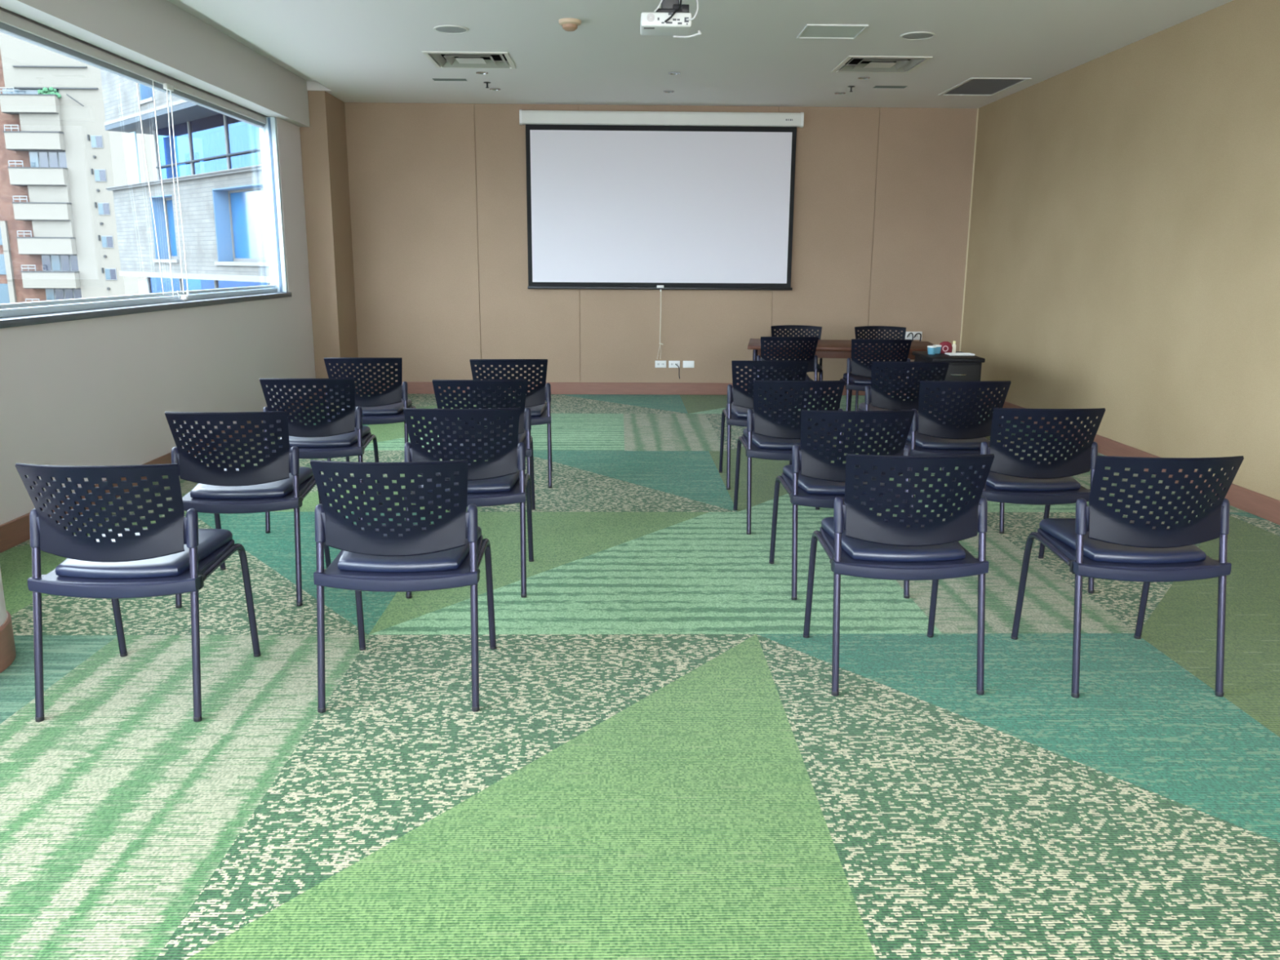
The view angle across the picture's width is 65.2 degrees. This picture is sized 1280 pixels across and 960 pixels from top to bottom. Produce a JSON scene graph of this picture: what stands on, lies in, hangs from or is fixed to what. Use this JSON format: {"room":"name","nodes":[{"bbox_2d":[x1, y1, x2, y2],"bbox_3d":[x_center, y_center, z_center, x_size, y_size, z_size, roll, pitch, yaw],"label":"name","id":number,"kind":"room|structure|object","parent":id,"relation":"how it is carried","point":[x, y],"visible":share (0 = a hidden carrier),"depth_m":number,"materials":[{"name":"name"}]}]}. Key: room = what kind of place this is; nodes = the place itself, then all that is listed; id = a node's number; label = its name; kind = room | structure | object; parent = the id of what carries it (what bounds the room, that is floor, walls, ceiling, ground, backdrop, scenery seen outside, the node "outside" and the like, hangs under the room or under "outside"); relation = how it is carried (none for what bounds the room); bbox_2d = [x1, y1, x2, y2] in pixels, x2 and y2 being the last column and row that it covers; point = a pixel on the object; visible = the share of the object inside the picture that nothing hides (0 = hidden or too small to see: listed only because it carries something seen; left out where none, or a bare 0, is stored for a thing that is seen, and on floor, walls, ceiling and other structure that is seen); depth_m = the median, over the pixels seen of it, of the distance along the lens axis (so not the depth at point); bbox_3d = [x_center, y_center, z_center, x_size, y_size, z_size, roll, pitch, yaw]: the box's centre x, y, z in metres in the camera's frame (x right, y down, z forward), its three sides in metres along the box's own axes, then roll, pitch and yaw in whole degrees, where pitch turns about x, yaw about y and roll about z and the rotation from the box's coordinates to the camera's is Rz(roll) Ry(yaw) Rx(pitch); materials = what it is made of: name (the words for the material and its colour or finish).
{"room":"conference room","nodes":[
{"label":"conference room","id":0,"kind":"room"},
{"bbox_2d":[0,568,6,626],"bbox_3d":[-2.707,-0.824,3.346,0.690,3.144,0.690,0,12,-1],"label":"trim","id":1,"kind":"structure","parent":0,"point":[2,606],"depth_m":3.75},
{"bbox_2d":[0,117,315,524],"bbox_3d":[-3.375,-0.684,3.608,0.161,2.850,13.880,0,12,-1],"label":"wall","id":2,"kind":"structure","parent":0,"point":[98,391],"depth_m":6.77,"materials":[{"name":"beige paint"}]},
{"bbox_2d":[0,9,291,328],"bbox_3d":[-3.383,-1.278,3.544,0.225,1.662,12.410,0,12,-1],"label":"window","id":3,"kind":"structure","parent":2,"relation":"in","point":[11,24],"depth_m":7.11,"materials":[{"name":"white metal"}]},
{"bbox_2d":[136,80,188,301],"bbox_3d":[-3.425,-2.076,7.234,0.054,1.554,0.568,0,12,-1],"label":"blind cord","id":4,"kind":"object","parent":3,"relation":"hanging from","point":[167,86],"visible":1,"depth_m":7.30,"materials":[{"name":"white plastic"}]},
{"bbox_2d":[0,0,310,127],"bbox_3d":[-3.314,-2.286,3.258,0.263,0.437,13.880,0,12,-1],"label":"window valance","id":5,"kind":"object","parent":2,"relation":"attached to","point":[159,37],"depth_m":7.08,"materials":[{"name":"grey paint"}]},
{"bbox_2d":[0,392,317,553],"bbox_3d":[-3.295,0.579,3.953,0.018,0.137,13.710,0,12,-1],"label":"baseboard","id":6,"kind":"structure","parent":2,"relation":"attached to","point":[14,532],"depth_m":5.39,"materials":[{"name":"brown laminate"}]},
{"bbox_2d":[299,90,359,387],"bbox_3d":[-3.505,-2.436,10.793,0.652,3.194,0.890,0,12,-1],"label":"column","id":7,"kind":"structure","parent":2,"relation":"attached to","point":[324,156],"depth_m":10.44,"materials":[{"name":"beige paint"}]},
{"bbox_2d":[0,393,1279,959],"bbox_3d":[-0.097,0.566,4.423,8.400,0.001,14.800,0,12,-1],"label":"floor","id":8,"kind":"structure","parent":0,"point":[657,760],"depth_m":3.12,"materials":[{"name":"carpet"}]},
{"bbox_2d":[0,610,16,672],"bbox_3d":[-2.716,0.635,3.665,0.716,0.158,0.716,0,12,-1],"label":"baseboard","id":9,"kind":"structure","parent":8,"relation":"on","point":[7,648],"depth_m":3.74,"materials":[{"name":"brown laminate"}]},
{"bbox_2d":[14,462,260,722],"bbox_3d":[-1.729,0.317,3.481,0.546,0.870,0.616,0,12,-1],"label":"chair","id":10,"kind":"object","parent":8,"relation":"on","point":[171,556],"visible":1,"depth_m":3.25,"materials":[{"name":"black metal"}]},
{"bbox_2d":[55,528,232,578],"bbox_3d":[-1.729,0.249,3.482,0.473,0.059,0.441,0,12,-1],"label":"seat cushion","id":11,"kind":"object","parent":10,"relation":"on","point":[214,544],"depth_m":3.31,"materials":[{"name":"black leather"}]},
{"bbox_2d":[164,411,330,608],"bbox_3d":[-1.781,0.077,4.573,0.546,0.870,0.616,0,12,-4],"label":"chair","id":12,"kind":"object","parent":8,"relation":"on","point":[277,482],"visible":0.87,"depth_m":4.33,"materials":[{"name":"black plastic"}]},
{"bbox_2d":[190,466,313,499],"bbox_3d":[-1.782,0.010,4.575,0.473,0.059,0.441,0,12,-4],"label":"seat cushion","id":13,"kind":"object","parent":12,"relation":"on","point":[285,489],"depth_m":4.39,"materials":[{"name":"black leather"}]},
{"bbox_2d":[259,377,382,533],"bbox_3d":[-1.834,-0.186,5.774,0.546,0.870,0.616,0,12,-3],"label":"chair","id":14,"kind":"object","parent":8,"relation":"on","point":[345,435],"visible":0.71,"depth_m":5.53,"materials":[{"name":"black plastic"}]},
{"bbox_2d":[278,425,370,448],"bbox_3d":[-1.835,-0.254,5.776,0.473,0.059,0.441,0,12,-3],"label":"seat cushion","id":15,"kind":"object","parent":14,"relation":"on","point":[353,439],"depth_m":5.59,"materials":[{"name":"black leather"}]},
{"bbox_2d":[323,357,417,479],"bbox_3d":[-1.851,-0.440,6.931,0.546,0.870,0.616,0,12,-4],"label":"chair","id":16,"kind":"object","parent":8,"relation":"on","point":[387,406],"visible":0.55,"depth_m":6.68,"materials":[{"name":"black plastic"}]},
{"bbox_2d":[337,399,411,415],"bbox_3d":[-1.851,-0.508,6.933,0.473,0.059,0.441,0,12,-4],"label":"seat cushion","id":17,"kind":"object","parent":16,"relation":"on","point":[387,408],"depth_m":6.75,"materials":[{"name":"black leather"}]},
{"bbox_2d":[310,459,496,712],"bbox_3d":[-0.825,0.304,3.564,0.546,0.870,0.616,0,12,-2],"label":"chair","id":18,"kind":"object","parent":8,"relation":"on","point":[448,553],"visible":1,"depth_m":3.33,"materials":[{"name":"black plastic"}]},
{"bbox_2d":[337,524,481,573],"bbox_3d":[-0.825,0.237,3.565,0.473,0.059,0.441,0,12,-2],"label":"seat cushion","id":19,"kind":"object","parent":18,"relation":"on","point":[457,560],"depth_m":3.37,"materials":[{"name":"black leather"}]},
{"bbox_2d":[403,408,533,598],"bbox_3d":[-0.797,0.053,4.712,0.546,0.870,0.616,0,12,-2],"label":"chair","id":20,"kind":"object","parent":8,"relation":"on","point":[501,479],"visible":0.7,"depth_m":4.47,"materials":[{"name":"black plastic"}]},
{"bbox_2d":[421,463,519,493],"bbox_3d":[-0.797,-0.015,4.714,0.473,0.059,0.441,0,12,-2],"label":"seat cushion","id":21,"kind":"object","parent":20,"relation":"on","point":[505,483],"depth_m":4.53,"materials":[{"name":"black leather"}]},
{"bbox_2d":[432,379,535,518],"bbox_3d":[-0.891,-0.178,5.760,0.546,0.870,0.616,0,12,-4],"label":"chair","id":22,"kind":"object","parent":8,"relation":"on","point":[525,420],"visible":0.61,"depth_m":5.46,"materials":[{"name":"black plastic"}]},
{"bbox_2d":[447,428,526,448],"bbox_3d":[-0.892,-0.245,5.762,0.473,0.059,0.441,0,12,-4],"label":"seat cushion","id":23,"kind":"object","parent":22,"relation":"on","point":[522,437],"depth_m":5.62,"materials":[{"name":"black leather"}]},
{"bbox_2d":[469,359,552,488],"bbox_3d":[-0.882,-0.426,6.894,0.546,0.870,0.616,-1,12,-4],"label":"chair","id":24,"kind":"object","parent":8,"relation":"on","point":[540,410],"visible":0.61,"depth_m":6.62,"materials":[{"name":"black plastic"}]},
{"bbox_2d":[479,401,546,417],"bbox_3d":[-0.883,-0.493,6.895,0.473,0.059,0.441,-1,12,-4],"label":"seat cushion","id":25,"kind":"object","parent":24,"relation":"on","point":[536,410],"depth_m":6.76,"materials":[{"name":"black leather"}]},
{"bbox_2d":[719,360,808,489],"bbox_3d":[0.852,-0.417,6.902,0.546,0.870,0.616,0,12,-1],"label":"chair","id":26,"kind":"object","parent":8,"relation":"on","point":[740,400],"visible":0.52,"depth_m":6.65,"materials":[{"name":"black plastic"}]},
{"bbox_2d":[726,401,795,418],"bbox_3d":[0.852,-0.485,6.904,0.473,0.059,0.441,0,12,-1],"label":"seat cushion","id":27,"kind":"object","parent":26,"relation":"on","point":[734,411],"depth_m":6.72,"materials":[{"name":"black leather"}]},
{"bbox_2d":[749,336,818,409],"bbox_3d":[1.287,-0.877,9.012,0.546,0.870,0.616,0,12,-3],"label":"chair","id":28,"kind":"object","parent":8,"relation":"on","point":[813,359],"visible":0.55,"depth_m":8.71,"materials":[{"name":"black plastic"}]},
{"bbox_2d":[753,372,809,380],"bbox_3d":[1.287,-0.945,9.014,0.473,0.059,0.441,0,12,-3],"label":"seat cushion","id":29,"kind":"object","parent":28,"relation":"on","point":[807,378],"depth_m":8.84,"materials":[{"name":"blue leather"}]},
{"bbox_2d":[733,380,844,534],"bbox_3d":[0.862,-0.177,5.808,0.546,0.870,0.616,0,12,-3],"label":"chair","id":30,"kind":"object","parent":8,"relation":"on","point":[763,437],"visible":0.74,"depth_m":5.56,"materials":[{"name":"black plastic"}]},
{"bbox_2d":[742,427,829,449],"bbox_3d":[0.862,-0.245,5.810,0.473,0.059,0.441,0,12,-3],"label":"seat cushion","id":31,"kind":"object","parent":30,"relation":"on","point":[757,442],"depth_m":5.62,"materials":[{"name":"black leather"}]},
{"bbox_2d":[768,324,822,409],"bbox_3d":[1.550,-1.089,9.989,0.546,0.870,0.616,2,12,8],"label":"chair","id":32,"kind":"object","parent":8,"relation":"on","point":[788,327],"visible":0.3,"depth_m":10.16,"materials":[{"name":"black plastic"}]},
{"bbox_2d":[747,338,933,396],"bbox_3d":[1.905,-0.930,9.565,1.740,0.745,0.910,2,12,7],"label":"meeting table","id":33,"kind":"object","parent":8,"relation":"on","point":[825,348],"visible":0.26,"depth_m":9.15,"materials":[{"name":"brown laminate"}]},
{"bbox_2d":[768,409,915,600],"bbox_3d":[0.947,0.061,4.725,0.546,0.870,0.616,0,12,-4],"label":"chair","id":34,"kind":"object","parent":8,"relation":"on","point":[811,479],"visible":0.77,"depth_m":4.48,"materials":[{"name":"black plastic"}]},
{"bbox_2d":[782,464,892,494],"bbox_3d":[0.946,-0.007,4.727,0.473,0.059,0.441,0,12,-4],"label":"seat cushion","id":35,"kind":"object","parent":34,"relation":"on","point":[804,485],"depth_m":4.55,"materials":[{"name":"black leather"}]},
{"bbox_2d":[838,338,911,439],"bbox_3d":[2.055,-0.825,8.794,0.546,0.870,0.616,1,12,2],"label":"chair","id":36,"kind":"object","parent":8,"relation":"on","point":[860,377],"visible":0.64,"depth_m":8.53,"materials":[{"name":"black plastic"}]},
{"bbox_2d":[843,373,899,385],"bbox_3d":[2.056,-0.892,8.796,0.473,0.059,0.441,1,12,2],"label":"seat cushion","id":37,"kind":"object","parent":36,"relation":"on","point":[850,379],"depth_m":8.61,"materials":[{"name":"blue leather"}]},
{"bbox_2d":[848,325,911,410],"bbox_3d":[2.395,-1.074,9.943,0.546,0.870,0.616,2,12,6],"label":"chair","id":38,"kind":"object","parent":8,"relation":"on","point":[871,328],"visible":0.26,"depth_m":10.12,"materials":[{"name":"black plastic"}]},
{"bbox_2d":[803,453,994,696],"bbox_3d":[0.947,0.281,3.719,0.546,0.870,0.616,0,12,-2],"label":"chair","id":39,"kind":"object","parent":8,"relation":"on","point":[857,541],"visible":1,"depth_m":3.48,"materials":[{"name":"black plastic"}]},
{"bbox_2d":[821,516,965,561],"bbox_3d":[0.947,0.214,3.721,0.473,0.059,0.441,0,12,-2],"label":"seat cushion","id":40,"kind":"object","parent":39,"relation":"on","point":[850,549],"depth_m":3.53,"materials":[{"name":"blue leather"}]},
{"bbox_2d":[850,361,949,486],"bbox_3d":[1.781,-0.409,6.893,0.546,0.870,0.616,1,12,1],"label":"chair","id":41,"kind":"object","parent":8,"relation":"on","point":[876,399],"visible":0.54,"depth_m":6.61,"materials":[{"name":"black plastic"}]},
{"bbox_2d":[858,402,934,419],"bbox_3d":[1.782,-0.477,6.894,0.473,0.059,0.441,1,12,1],"label":"seat cushion","id":42,"kind":"object","parent":41,"relation":"on","point":[862,406],"depth_m":6.70,"materials":[{"name":"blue leather"}]},
{"bbox_2d":[885,381,1011,533],"bbox_3d":[1.788,-0.178,5.838,0.546,0.870,0.616,0,12,-3],"label":"chair","id":43,"kind":"object","parent":8,"relation":"on","point":[928,436],"visible":0.67,"depth_m":5.59,"materials":[{"name":"black plastic"}]},
{"bbox_2d":[897,427,990,449],"bbox_3d":[1.787,-0.246,5.839,0.473,0.059,0.441,0,12,-3],"label":"seat cushion","id":44,"kind":"object","parent":43,"relation":"on","point":[920,442],"depth_m":5.64,"materials":[{"name":"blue leather"}]},
{"bbox_2d":[911,351,985,426],"bbox_3d":[2.619,-0.708,8.594,0.435,0.735,0.682,1,12,1],"label":"base cabinet","id":45,"kind":"object","parent":8,"relation":"on","point":[961,368],"visible":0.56,"depth_m":8.24,"materials":[{"name":"black laminate"}]},
{"bbox_2d":[927,345,936,354],"bbox_3d":[2.483,-1.107,8.514,0.076,0.074,0.076,0,12,-1],"label":"cup","id":46,"kind":"object","parent":45,"relation":"on","point":[931,348],"visible":1,"depth_m":8.49,"materials":[{"name":"blue paint"}]},
{"bbox_2d":[933,344,942,353],"bbox_3d":[2.551,-1.124,8.594,0.076,0.074,0.076,0,12,-1],"label":"cup","id":47,"kind":"object","parent":45,"relation":"on","point":[938,349],"visible":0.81,"depth_m":8.56,"materials":[{"name":"blue paint"}]},
{"bbox_2d":[939,341,952,353],"bbox_3d":[2.636,-1.144,8.627,0.126,0.100,0.072,0,12,-1],"label":"pouch","id":48,"kind":"object","parent":45,"relation":"on","point":[946,347],"visible":0.94,"depth_m":8.61,"materials":[{"name":"red fabric"}]},
{"bbox_2d":[951,341,955,352],"bbox_3d":[2.729,-1.158,8.693,0.036,0.100,0.036,0,12,-1],"label":"bottle","id":49,"kind":"object","parent":45,"relation":"on","point":[953,345],"visible":0.98,"depth_m":8.68,"materials":[{"name":"beige plastic"}]},
{"bbox_2d":[944,352,975,355],"bbox_3d":[2.713,-1.068,8.487,0.218,0.012,0.138,0,12,-1],"label":"tray","id":50,"kind":"object","parent":45,"relation":"on","point":[947,353],"visible":1,"depth_m":8.46,"materials":[{"name":"white plastic"}]},
{"bbox_2d":[946,408,1105,593],"bbox_3d":[1.841,0.045,4.823,0.546,0.870,0.616,0,12,-1],"label":"chair","id":51,"kind":"object","parent":8,"relation":"on","point":[1011,479],"visible":0.79,"depth_m":4.58,"materials":[{"name":"black plastic"}]},
{"bbox_2d":[968,462,1080,491],"bbox_3d":[1.841,-0.023,4.825,0.473,0.059,0.441,0,12,-1],"label":"seat cushion","id":52,"kind":"object","parent":51,"relation":"on","point":[995,482],"depth_m":4.63,"materials":[{"name":"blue leather"}]},
{"bbox_2d":[1010,455,1244,697],"bbox_3d":[1.797,0.287,3.716,0.546,0.870,0.616,0,12,-2],"label":"chair","id":53,"kind":"object","parent":8,"relation":"on","point":[1100,543],"visible":1,"depth_m":3.48,"materials":[{"name":"black plastic"}]},
{"bbox_2d":[1039,517,1205,564],"bbox_3d":[1.797,0.220,3.718,0.473,0.059,0.441,0,12,-2],"label":"seat cushion","id":54,"kind":"object","parent":53,"relation":"on","point":[1060,534],"depth_m":3.54,"materials":[{"name":"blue leather"}]},
{"bbox_2d":[344,102,977,383],"bbox_3d":[0.244,-2.510,11.236,7.063,3.194,0.150,0,12,-1],"label":"wall","id":55,"kind":"structure","parent":0,"point":[437,191],"depth_m":11.16,"materials":[{"name":"brown fabric"}]},
{"bbox_2d":[360,381,912,395],"bbox_3d":[0.228,-1.047,11.470,6.845,0.137,0.018,0,12,-1],"label":"baseboard","id":56,"kind":"structure","parent":55,"relation":"attached to","point":[413,388],"depth_m":11.45,"materials":[{"name":"brown laminate"}]},
{"bbox_2d":[654,360,666,367],"bbox_3d":[0.236,-1.322,11.414,0.128,0.080,0.011,0,12,-1],"label":"wall socket","id":57,"kind":"object","parent":55,"relation":"attached to","point":[657,363],"visible":1,"depth_m":11.41,"materials":[{"name":"white plastic"}]},
{"bbox_2d":[519,109,804,358],"bbox_3d":[0.228,-2.671,11.068,3.059,2.673,0.100,0,12,-1],"label":"projection screen","id":58,"kind":"object","parent":55,"relation":"attached to","point":[616,200],"visible":1,"depth_m":10.97,"materials":[{"name":"white fabric"}]},
{"bbox_2d":[668,360,679,378],"bbox_3d":[0.394,-1.258,11.418,0.132,0.205,0.037,0,12,-1],"label":"wall socket","id":59,"kind":"object","parent":55,"relation":"attached to","point":[671,363],"visible":1,"depth_m":11.41,"materials":[{"name":"white plastic"}]},
{"bbox_2d":[683,360,693,368],"bbox_3d":[0.555,-1.322,11.421,0.128,0.080,0.010,0,12,-1],"label":"wall socket","id":60,"kind":"object","parent":55,"relation":"attached to","point":[686,364],"visible":1,"depth_m":11.42,"materials":[{"name":"white plastic"}]},
{"bbox_2d":[905,331,922,368],"bbox_3d":[3.107,-1.474,11.418,0.216,0.433,0.057,0,12,-1],"label":"wall socket","id":61,"kind":"object","parent":55,"relation":"attached to","point":[912,335],"visible":0.73,"depth_m":11.40,"materials":[{"name":"white plastic"}]},
{"bbox_2d":[167,0,1233,108],"bbox_3d":[0.130,-2.584,3.752,7.615,0.156,14.630,0,12,-1],"label":"ceiling","id":62,"kind":"structure","parent":0,"point":[746,52],"depth_m":7.78,"materials":[{"name":"white paint"}]},
{"bbox_2d":[432,78,466,80],"bbox_3d":[-1.780,-3.773,9.364,0.315,0.049,0.140,0,12,-1],"label":"ceiling vent","id":63,"kind":"object","parent":62,"relation":"in","point":[434,79],"visible":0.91,"depth_m":9.36,"materials":[{"name":"grey metal"}]},
{"bbox_2d":[433,25,468,33],"bbox_3d":[-1.377,-3.285,7.294,0.252,0.009,0.252,0,12,-1],"label":"ceiling speaker","id":64,"kind":"object","parent":62,"relation":"attached to","point":[442,28],"visible":1,"depth_m":7.27,"materials":[{"name":"white metal"}]},
{"bbox_2d":[435,26,466,32],"bbox_3d":[-1.377,-3.282,7.294,0.220,0.004,0.220,0,12,-1],"label":"grille","id":65,"kind":"object","parent":64,"relation":"attached to","point":[442,29],"depth_m":7.28,"materials":[{"name":"grey"}]},
{"bbox_2d":[422,51,515,68],"bbox_3d":[-1.422,-3.610,8.404,0.690,0.172,0.690,0,12,-1],"label":"ceiling vent","id":66,"kind":"object","parent":62,"relation":"in","point":[442,60],"visible":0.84,"depth_m":8.48,"materials":[{"name":"silver metal"}]},
{"bbox_2d":[475,71,488,74],"bbox_3d":[-1.419,-3.656,8.983,0.110,0.008,0.110,0,12,-1],"label":"recessed light","id":67,"kind":"object","parent":62,"relation":"in","point":[478,72],"visible":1,"depth_m":8.98,"materials":[{"name":"silver metal"}]},
{"bbox_2d":[489,88,500,90],"bbox_3d":[-1.425,-3.844,9.838,0.110,0.008,0.110,0,12,-1],"label":"recessed light","id":68,"kind":"object","parent":62,"relation":"in","point":[493,89],"visible":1,"depth_m":9.83,"materials":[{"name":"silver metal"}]},
{"bbox_2d":[558,17,581,31],"bbox_3d":[-0.493,-3.193,7.030,0.160,0.066,0.160,0,12,-1],"label":"smoke detector","id":69,"kind":"object","parent":62,"relation":"attached to","point":[570,24],"visible":1,"depth_m":6.99,"materials":[{"name":"beige plastic"}]},
{"bbox_2d":[663,90,674,93],"bbox_3d":[0.286,-3.850,9.914,0.110,0.008,0.110,0,12,-1],"label":"recessed light","id":70,"kind":"object","parent":62,"relation":"in","point":[667,91],"visible":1,"depth_m":9.91,"materials":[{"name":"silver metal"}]},
{"bbox_2d":[640,0,701,37],"bbox_3d":[0.181,-2.731,5.662,0.353,0.378,0.302,0,12,-1],"label":"projector","id":71,"kind":"object","parent":62,"relation":"hanging from","point":[674,19],"visible":1,"depth_m":5.60,"materials":[{"name":"white plastic"}]},
{"bbox_2d":[647,13,654,21],"bbox_3d":[0.060,-2.580,5.579,0.042,0.042,0.002,0,12,-1],"label":"speaker grille","id":72,"kind":"object","parent":71,"relation":"attached to","point":[651,16],"depth_m":5.58,"materials":[{"name":"grey plastic"}]},
{"bbox_2d":[668,71,680,74],"bbox_3d":[0.308,-3.638,8.947,0.110,0.008,0.110,0,12,-1],"label":"recessed light","id":73,"kind":"object","parent":62,"relation":"in","point":[669,73],"visible":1,"depth_m":8.93,"materials":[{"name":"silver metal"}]},
{"bbox_2d":[796,23,868,39],"bbox_3d":[1.398,-3.267,7.290,0.436,0.010,0.424,0,12,-1],"label":"access panel","id":74,"kind":"object","parent":62,"relation":"attached to","point":[810,31],"visible":1,"depth_m":7.29,"materials":[{"name":"white paint"}]},
{"bbox_2d":[834,92,845,94],"bbox_3d":[1.991,-3.848,9.950,0.110,0.008,0.110,0,12,-1],"label":"recessed light","id":75,"kind":"object","parent":62,"relation":"in","point":[837,93],"visible":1,"depth_m":9.95,"materials":[{"name":"silver metal"}]},
{"bbox_2d":[847,85,854,92],"bbox_3d":[2.023,-3.745,9.585,0.068,0.052,0.068,0,12,-1],"label":"sprinkler","id":76,"kind":"object","parent":62,"relation":"attached to","point":[851,86],"visible":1,"depth_m":9.58,"materials":[{"name":"black metal"}]},
{"bbox_2d":[857,76,870,79],"bbox_3d":[2.042,-3.666,9.121,0.110,0.008,0.110,0,12,-1],"label":"recessed light","id":77,"kind":"object","parent":62,"relation":"in","point":[859,77],"visible":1,"depth_m":9.11,"materials":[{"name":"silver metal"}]},
{"bbox_2d":[831,55,933,72],"bbox_3d":[2.040,-3.605,8.479,0.690,0.172,0.690,0,12,-1],"label":"ceiling vent","id":78,"kind":"object","parent":62,"relation":"in","point":[851,64],"visible":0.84,"depth_m":8.55,"materials":[{"name":"silver metal"}]},
{"bbox_2d":[872,85,907,88],"bbox_3d":[2.403,-3.800,9.606,0.310,0.049,0.150,0,12,-1],"label":"ceiling vent","id":79,"kind":"object","parent":62,"relation":"in","point":[875,86],"visible":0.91,"depth_m":9.61,"materials":[{"name":"grey metal"}]},
{"bbox_2d":[900,31,935,39],"bbox_3d":[2.056,-3.288,7.407,0.252,0.009,0.252,0,12,-1],"label":"ceiling speaker","id":80,"kind":"object","parent":62,"relation":"attached to","point":[913,35],"visible":1,"depth_m":7.38,"materials":[{"name":"white metal"}]},
{"bbox_2d":[902,33,933,39],"bbox_3d":[2.056,-3.286,7.408,0.220,0.004,0.220,0,12,-1],"label":"grille","id":81,"kind":"object","parent":80,"relation":"attached to","point":[905,36],"depth_m":7.40,"materials":[{"name":"grey"}]},
{"bbox_2d":[937,77,1031,96],"bbox_3d":[3.275,-3.793,9.550,0.550,0.088,0.960,0,12,-1],"label":"ceiling vent","id":82,"kind":"object","parent":62,"relation":"in","point":[985,86],"visible":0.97,"depth_m":9.52,"materials":[{"name":"white metal"}]},
{"bbox_2d":[960,0,1279,500],"bbox_3d":[3.902,-0.938,4.168,0.150,3.194,14.780,0,12,-1],"label":"wall","id":83,"kind":"structure","parent":0,"point":[1123,257],"depth_m":7.38,"materials":[{"name":"beige paint"}]},
{"bbox_2d":[959,108,978,351],"bbox_3d":[3.671,-2.578,11.211,0.012,3.005,0.012,0,12,-1],"label":"trim","id":84,"kind":"structure","parent":83,"relation":"attached to","point":[977,108],"depth_m":11.16,"materials":[{"name":"beige"}]},
{"bbox_2d":[980,392,1279,524],"bbox_3d":[3.809,0.506,4.483,0.018,0.137,14.480,0,12,-1],"label":"baseboard","id":85,"kind":"structure","parent":83,"relation":"attached to","point":[1263,506],"depth_m":6.34,"materials":[{"name":"brown laminate"}]},
{"label":"outside","id":86,"kind":"structure","parent":0,"visible":0},
{"bbox_2d":[0,31,158,309],"bbox_3d":[-60.686,-22.970,100.752,22.950,44.000,14.850,0,12,-1],"label":"apartment tower","id":87,"kind":"structure","parent":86,"point":[59,159],"depth_m":93.05,"materials":[{"name":"grey concrete"}]},
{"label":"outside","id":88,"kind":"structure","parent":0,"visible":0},
{"bbox_2d":[100,69,270,298],"bbox_3d":[-9.267,-0.086,31.427,7.160,29.600,17.030,-11,17,-43],"label":"stone building","id":89,"kind":"structure","parent":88,"point":[219,163],"depth_m":29.32,"materials":[{"name":"grey stone"}]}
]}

